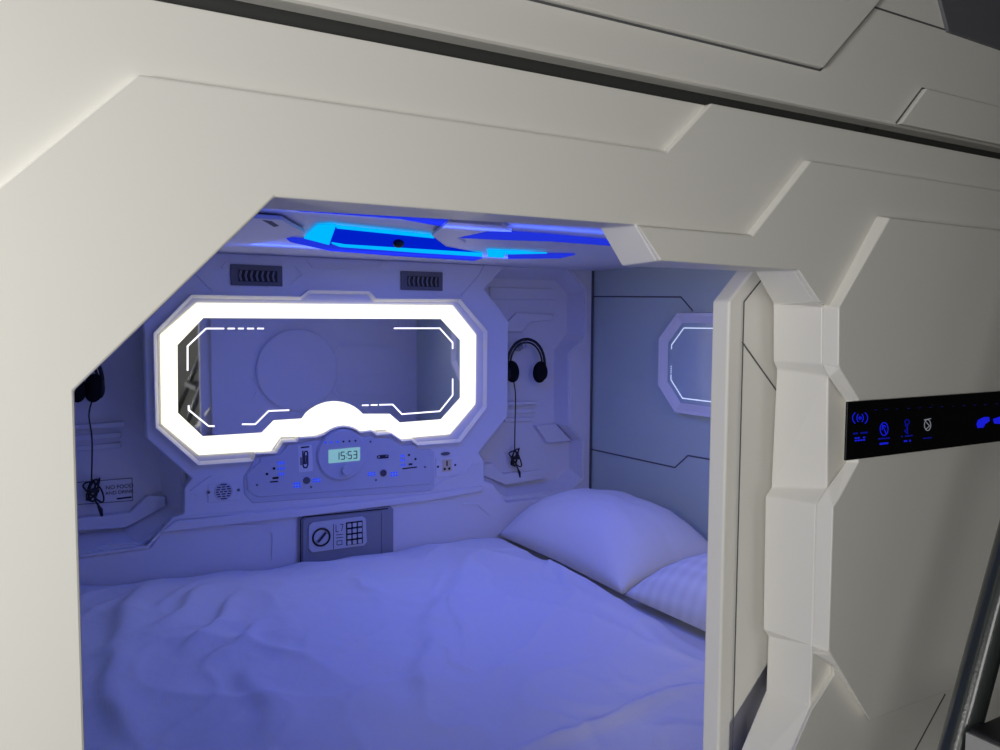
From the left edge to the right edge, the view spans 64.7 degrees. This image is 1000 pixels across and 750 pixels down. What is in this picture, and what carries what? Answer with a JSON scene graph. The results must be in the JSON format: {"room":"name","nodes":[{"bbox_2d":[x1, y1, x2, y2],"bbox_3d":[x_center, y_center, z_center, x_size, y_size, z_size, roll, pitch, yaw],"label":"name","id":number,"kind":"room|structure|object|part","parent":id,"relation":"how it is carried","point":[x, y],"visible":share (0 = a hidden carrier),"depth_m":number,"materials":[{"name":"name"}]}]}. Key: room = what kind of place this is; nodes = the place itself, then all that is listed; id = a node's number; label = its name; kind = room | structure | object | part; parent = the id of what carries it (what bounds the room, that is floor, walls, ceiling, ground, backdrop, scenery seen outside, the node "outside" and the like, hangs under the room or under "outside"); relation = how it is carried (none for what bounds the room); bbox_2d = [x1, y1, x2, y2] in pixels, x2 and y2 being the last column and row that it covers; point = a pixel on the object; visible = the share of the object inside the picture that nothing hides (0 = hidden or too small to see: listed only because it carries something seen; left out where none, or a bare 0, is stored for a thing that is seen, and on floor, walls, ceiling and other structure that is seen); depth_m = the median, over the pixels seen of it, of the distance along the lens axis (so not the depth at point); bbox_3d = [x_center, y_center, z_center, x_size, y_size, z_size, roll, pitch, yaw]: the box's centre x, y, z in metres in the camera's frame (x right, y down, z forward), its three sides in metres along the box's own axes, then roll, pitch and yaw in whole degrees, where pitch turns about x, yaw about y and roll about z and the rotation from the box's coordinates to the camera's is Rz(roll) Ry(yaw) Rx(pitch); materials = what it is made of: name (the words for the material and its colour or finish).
{"room":"capsule hotel","nodes":[
{"label":"capsule hotel","id":0,"kind":"room"},
{"bbox_2d":[75,252,591,585],"bbox_3d":[-0.531,0.117,2.612,2.000,1.054,0.202,-2,4,-30],"label":"wall","id":1,"kind":"structure","parent":0,"point":[170,528],"depth_m":2.52,"materials":[{"name":"white plastic"}]},
{"bbox_3d":[-1.170,0.209,2.296,0.124,0.018,0.012,-2,4,-30],"label":"niche moulding","id":2,"kind":"part","parent":1,"relation":"part of","materials":[{"name":"white plastic"}]},
{"bbox_3d":[-1.173,0.179,2.291,0.133,0.018,0.012,-2,4,-30],"label":"niche moulding","id":3,"kind":"part","parent":1,"relation":"part of","materials":[{"name":"white plastic"}]},
{"bbox_3d":[-1.167,0.145,2.285,0.145,0.015,0.030,-2,4,-30],"label":"niche moulding","id":4,"kind":"part","parent":1,"relation":"part of","materials":[{"name":"white plastic"}]},
{"bbox_2d":[77,478,133,504],"bbox_3d":[-1.163,0.342,2.311,0.167,0.070,0.002,-2,4,-30],"label":"sticker","id":5,"kind":"object","parent":1,"relation":"attached to","point":[114,490],"visible":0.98,"depth_m":2.32,"materials":[{"name":"white paper"}]},
{"bbox_3d":[-1.141,0.406,2.315,0.298,0.088,0.030,-2,4,-30],"label":"niche moulding","id":6,"kind":"part","parent":1,"relation":"part of","materials":[{"name":"white plastic"}]},
{"bbox_2d":[207,481,239,501],"bbox_3d":[-0.824,0.349,2.355,0.094,0.058,0.006,-2,4,-30],"label":"wall speaker","id":7,"kind":"object","parent":1,"relation":"attached to","point":[226,491],"visible":1,"depth_m":2.35,"materials":[{"name":"white plastic"}]},
{"bbox_2d":[214,482,232,500],"bbox_3d":[-0.824,0.347,2.354,0.054,0.054,0.003,-2,4,-30],"label":"grille","id":8,"kind":"object","parent":7,"relation":"attached to","point":[222,491],"depth_m":2.35,"materials":[{"name":"grey plastic"}]},
{"bbox_2d":[230,264,281,286],"bbox_3d":[-0.726,-0.298,2.361,0.152,0.062,0.013,-2,4,-30],"label":"air vent","id":9,"kind":"object","parent":1,"relation":"in","point":[240,274],"visible":1,"depth_m":2.36,"materials":[{"name":"grey plastic"}]},
{"bbox_2d":[152,290,487,465],"bbox_3d":[-0.514,-0.007,2.504,1.077,0.523,0.016,-2,4,-30],"label":"mirror","id":10,"kind":"object","parent":1,"relation":"attached to","point":[236,377],"visible":1,"depth_m":2.46,"materials":[{"name":"white mirror"}]},
{"bbox_2d":[178,318,459,435],"bbox_3d":[-0.533,-0.005,2.496,0.919,0.356,0.005,-2,4,-30],"label":"mirror glass","id":11,"kind":"object","parent":10,"relation":"attached to","point":[237,376],"depth_m":2.47,"materials":[{"name":"white"}]},
{"bbox_2d":[244,429,433,502],"bbox_3d":[-0.492,0.288,2.527,0.632,0.234,0.030,-2,4,-30],"label":"control console","id":12,"kind":"object","parent":1,"relation":"attached to","point":[344,463],"visible":1,"depth_m":2.52,"materials":[{"name":"grey plastic"}]},
{"bbox_3d":[-0.491,0.304,2.522,0.030,0.030,0.018,-2,4,-30],"label":"knob","id":13,"kind":"part","parent":12,"relation":"part of","materials":[{"name":"grey plastic"}]},
{"bbox_2d":[298,506,392,562],"bbox_3d":[-0.491,0.541,2.546,0.319,0.211,0.030,-2,4,-30],"label":"safe","id":14,"kind":"object","parent":1,"relation":"attached to","point":[336,535],"depth_m":2.53,"materials":[{"name":"grey metal"}]},
{"bbox_3d":[-0.517,0.508,2.523,0.191,0.096,0.007,-2,4,-30],"label":"keypad plate","id":15,"kind":"part","parent":14,"relation":"part of","materials":[{"name":"grey"}]},
{"bbox_2d":[400,271,442,290],"bbox_3d":[-0.259,-0.313,2.628,0.152,0.062,0.013,-2,4,-30],"label":"air vent","id":16,"kind":"object","parent":1,"relation":"in","point":[410,280],"visible":1,"depth_m":2.63,"materials":[{"name":"grey plastic"}]},
{"bbox_2d":[436,452,458,476],"bbox_3d":[-0.181,0.307,2.720,0.088,0.085,0.008,-2,4,-30],"label":"power socket","id":17,"kind":"object","parent":1,"relation":"attached to","point":[449,466],"visible":1,"depth_m":2.72,"materials":[{"name":"white plastic"}]},
{"bbox_3d":[0.048,0.367,2.994,0.298,0.088,0.030,-2,4,-30],"label":"niche moulding","id":18,"kind":"part","parent":1,"relation":"part of","materials":[{"name":"white plastic"}]},
{"bbox_3d":[0.070,0.169,3.003,0.124,0.018,0.012,-2,4,-30],"label":"niche moulding","id":19,"kind":"part","parent":1,"relation":"part of","materials":[{"name":"white plastic"}]},
{"bbox_2d":[514,341,526,350],"bbox_3d":[0.083,-0.108,2.960,0.038,0.041,0.060,-2,4,-30],"label":"wall hook","id":20,"kind":"object","parent":1,"relation":"attached to","point":[520,347],"visible":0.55,"depth_m":2.98,"materials":[{"name":"white plastic"}]},
{"bbox_2d":[508,338,547,477],"bbox_3d":[0.095,0.126,2.958,0.179,0.531,0.069,-2,4,-30],"label":"headphones","id":21,"kind":"object","parent":20,"relation":"hanging from","point":[540,371],"visible":0.88,"depth_m":2.95,"materials":[{"name":"black plastic"}]},
{"bbox_2d":[508,366,510,379],"bbox_3d":[0.030,-0.013,2.907,0.024,0.060,0.044,-2,4,-30],"label":"ear cup","id":22,"kind":"object","parent":21,"relation":"on","point":[509,367],"depth_m":2.89,"materials":[{"name":"black plastic"}]},
{"bbox_2d":[508,361,518,381],"bbox_3d":[0.044,-0.013,2.915,0.052,0.081,0.060,-2,4,-30],"label":"cushion","id":23,"kind":"object","parent":21,"relation":"on","point":[513,369],"depth_m":2.89,"materials":[{"name":"black leather"}]},
{"bbox_2d":[533,361,546,382],"bbox_3d":[0.151,-0.011,2.976,0.052,0.081,0.060,-2,4,-30],"label":"cushion","id":24,"kind":"object","parent":21,"relation":"on","point":[540,368],"depth_m":2.96,"materials":[{"name":"black leather"}]},
{"bbox_3d":[0.073,0.138,3.003,0.133,0.018,0.012,-2,4,-30],"label":"niche moulding","id":25,"kind":"part","parent":1,"relation":"part of","materials":[{"name":"white plastic"}]},
{"bbox_3d":[0.086,-0.306,2.982,0.291,0.044,0.012,-2,4,-30],"label":"niche moulding","id":26,"kind":"part","parent":1,"relation":"part of","materials":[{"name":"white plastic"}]},
{"bbox_3d":[0.074,0.105,2.994,0.145,0.015,0.030,-2,4,-30],"label":"niche moulding","id":27,"kind":"part","parent":1,"relation":"part of","materials":[{"name":"white plastic"}]},
{"bbox_3d":[0.108,-0.199,2.998,0.218,0.071,0.020,-2,4,-30],"label":"niche moulding","id":28,"kind":"part","parent":1,"relation":"part of","materials":[{"name":"white plastic"}]},
{"bbox_3d":[0.203,0.225,3.076,0.166,0.072,0.030,-2,4,-30],"label":"niche moulding","id":29,"kind":"part","parent":1,"relation":"part of","materials":[{"name":"white plastic"}]},
{"bbox_3d":[-1.172,-0.033,2.246,0.038,0.041,0.060,-2,4,-30],"label":"wall hook","id":30,"kind":"object","parent":1,"relation":"attached to","visible":0},
{"bbox_2d":[74,365,104,516],"bbox_3d":[-1.171,0.175,2.236,0.101,0.477,0.069,-2,4,-30],"label":"headphones","id":31,"kind":"object","parent":30,"relation":"hanging from","point":[93,388],"visible":0.59,"depth_m":2.23,"materials":[{"name":"black plastic"}]},
{"bbox_2d":[74,381,84,401],"bbox_3d":[-1.187,0.036,2.212,0.052,0.081,0.060,-2,4,-30],"label":"cushion","id":32,"kind":"object","parent":31,"relation":"on","point":[79,394],"depth_m":2.20,"materials":[{"name":"black leather"}]},
{"bbox_2d":[85,374,101,401],"bbox_3d":[-1.148,0.037,2.235,0.052,0.081,0.060,-2,4,-30],"label":"cushion","id":33,"kind":"object","parent":31,"relation":"on","point":[93,384],"depth_m":2.21,"materials":[{"name":"black leather"}]},
{"bbox_2d":[101,379,104,397],"bbox_3d":[-1.135,0.036,2.243,0.024,0.060,0.044,-2,4,-30],"label":"ear cup","id":34,"kind":"object","parent":31,"relation":"on","point":[102,380],"depth_m":2.23,"materials":[{"name":"black plastic"}]},
{"bbox_2d":[218,209,636,270],"bbox_3d":[-0.075,-0.323,1.788,2.030,0.006,1.840,-2,4,-30],"label":"ceiling","id":35,"kind":"structure","parent":0,"point":[587,257],"depth_m":2.10,"materials":[{"name":"white plastic"}]},
{"bbox_2d":[227,211,610,260],"bbox_3d":[-0.157,-0.315,1.949,1.025,0.029,0.892,-2,4,-30],"label":"recessed light","id":36,"kind":"object","parent":35,"relation":"in","point":[261,228],"visible":0.88,"depth_m":1.81,"materials":[{"name":"blue plastic"}]},
{"bbox_3d":[-0.502,-0.309,1.716,0.132,0.008,0.539,-1,4,-24],"label":"panel","id":37,"kind":"part","parent":36,"relation":"part of","materials":[{"name":"white plastic"}]},
{"bbox_3d":[-0.073,-0.308,1.734,0.151,0.008,0.476,-1,4,-12],"label":"panel","id":38,"kind":"part","parent":36,"relation":"part of","materials":[{"name":"white plastic"}]},
{"bbox_2d":[0,0,999,749],"bbox_3d":[0.278,0.339,0.905,2.600,1.207,0.172,-2,4,-30],"label":"wall","id":39,"kind":"structure","parent":0,"point":[138,138],"depth_m":0.66,"materials":[{"name":"white plastic"}]},
{"bbox_2d":[155,0,999,158],"bbox_3d":[0.292,-0.269,0.846,2.600,0.030,0.052,-2,4,-30],"label":"trim","id":40,"kind":"structure","parent":39,"relation":"on","point":[230,7],"depth_m":0.65,"materials":[{"name":"grey plastic"}]},
{"bbox_2d":[237,0,999,152],"bbox_3d":[0.301,-0.418,0.821,2.600,0.285,0.066,-2,4,-30],"label":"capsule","id":41,"kind":"object","parent":39,"relation":"on","point":[929,69],"visible":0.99,"depth_m":0.78,"materials":[{"name":"white plastic"}]},
{"bbox_3d":[-0.144,-0.418,0.532,1.542,0.238,0.007,-2,4,-30],"label":"raised panel","id":42,"kind":"part","parent":41,"relation":"part of","materials":[{"name":"white plastic"}]},
{"bbox_3d":[0.943,-0.318,1.162,1.153,0.045,0.007,-2,4,-30],"label":"raised panel","id":43,"kind":"part","parent":41,"relation":"part of","materials":[{"name":"white plastic"}]},
{"bbox_2d":[703,271,776,749],"bbox_3d":[0.578,0.223,1.097,0.762,0.815,0.028,-2,4,-30],"label":"door","id":44,"kind":"structure","parent":39,"relation":"in","point":[744,369],"depth_m":0.91,"materials":[{"name":"white plastic"}]},
{"bbox_3d":[0.585,0.112,1.080,0.720,0.555,0.003,-2,4,-30],"label":"panel","id":45,"kind":"part","parent":44,"relation":"part of","materials":[{"name":"white plastic"}]},
{"bbox_3d":[0.777,0.347,1.111,1.530,1.168,0.008,-2,4,-30],"label":"raised panel","id":46,"kind":"part","parent":39,"relation":"part of","materials":[{"name":"white plastic"}]},
{"bbox_3d":[0.892,0.092,1.153,1.273,0.563,0.021,-2,4,-30],"label":"raised panel","id":47,"kind":"part","parent":39,"relation":"part of","materials":[{"name":"white plastic"}]},
{"bbox_2d":[844,391,999,460],"bbox_3d":[0.523,0.054,0.928,0.370,0.063,0.012,-2,4,-30],"label":"access panel","id":48,"kind":"object","parent":39,"relation":"attached to","point":[879,427],"visible":1,"depth_m":0.89,"materials":[{"name":"black"}]},
{"bbox_2d":[589,267,736,540],"bbox_3d":[0.789,0.250,2.340,0.029,1.220,1.880,-2,4,-30],"label":"wall","id":49,"kind":"structure","parent":0,"point":[639,447],"depth_m":2.80,"materials":[{"name":"grey plastic"}]},
{"bbox_2d":[658,312,712,417],"bbox_3d":[0.770,-0.019,2.318,0.024,0.336,0.893,-2,4,-30],"label":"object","id":50,"kind":"object","parent":49,"relation":"attached to","point":[685,346],"visible":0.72,"depth_m":2.59,"materials":[{"name":"white plastic"}]},
{"bbox_3d":[0.776,-0.019,2.321,0.007,0.272,0.829,-2,4,-30],"label":"glass pane","id":51,"kind":"part","parent":50,"relation":"part of","materials":[{"name":"grey"}]},
{"bbox_2d":[671,380,710,401],"bbox_3d":[0.757,0.044,2.349,0.001,0.106,0.733,-2,4,-30],"label":"light","id":52,"kind":"object","parent":50,"relation":"attached to","point":[681,390],"depth_m":2.58,"materials":[{"name":"white plastic"}]},
{"bbox_2d":[671,328,712,348],"bbox_3d":[0.758,-0.101,2.339,0.001,0.073,0.733,-2,4,-30],"label":"light","id":53,"kind":"object","parent":50,"relation":"attached to","point":[681,338],"depth_m":2.57,"materials":[{"name":"white plastic"}]},
{"bbox_3d":[0.361,1.109,0.238,7.000,0.040,7.000,-2,4,-30],"label":"floor","id":54,"kind":"structure","parent":0,"visible":0},
{"bbox_2d":[511,543,705,651],"bbox_3d":[-0.056,0.765,1.823,1.986,0.190,1.711,-2,4,-30],"label":"bed","id":55,"kind":"object","parent":54,"relation":"on","point":[688,633],"visible":0.02,"depth_m":2.13,"materials":[{"name":"white fabric"}]},
{"bbox_2d":[80,538,704,749],"bbox_3d":[-0.250,0.629,1.712,1.537,0.084,1.707,-2,4,-30],"label":"duvet","id":56,"kind":"object","parent":55,"relation":"on","point":[479,643],"visible":0.9,"depth_m":1.73,"materials":[{"name":"white fabric"}]},
{"bbox_2d":[499,488,707,593],"bbox_3d":[0.360,0.498,2.637,0.440,0.215,0.710,-2,4,-30],"label":"pillow","id":57,"kind":"object","parent":55,"relation":"on","point":[616,539],"visible":0.91,"depth_m":2.44,"materials":[{"name":"white fabric"}]},
{"bbox_2d":[623,553,706,631],"bbox_3d":[0.722,0.560,2.006,0.440,0.180,0.745,-2,4,-30],"label":"pillow","id":58,"kind":"object","parent":55,"relation":"on","point":[678,590],"visible":0.17,"depth_m":2.08,"materials":[{"name":"fabric"}]},
{"bbox_2d":[937,520,999,749],"bbox_3d":[0.579,0.173,0.552,0.775,1.781,0.449,-2,4,-30],"label":"ladder","id":59,"kind":"object","parent":54,"relation":"on","point":[965,727],"visible":1,"depth_m":0.71,"materials":[{"name":"silver metal"}]}
]}

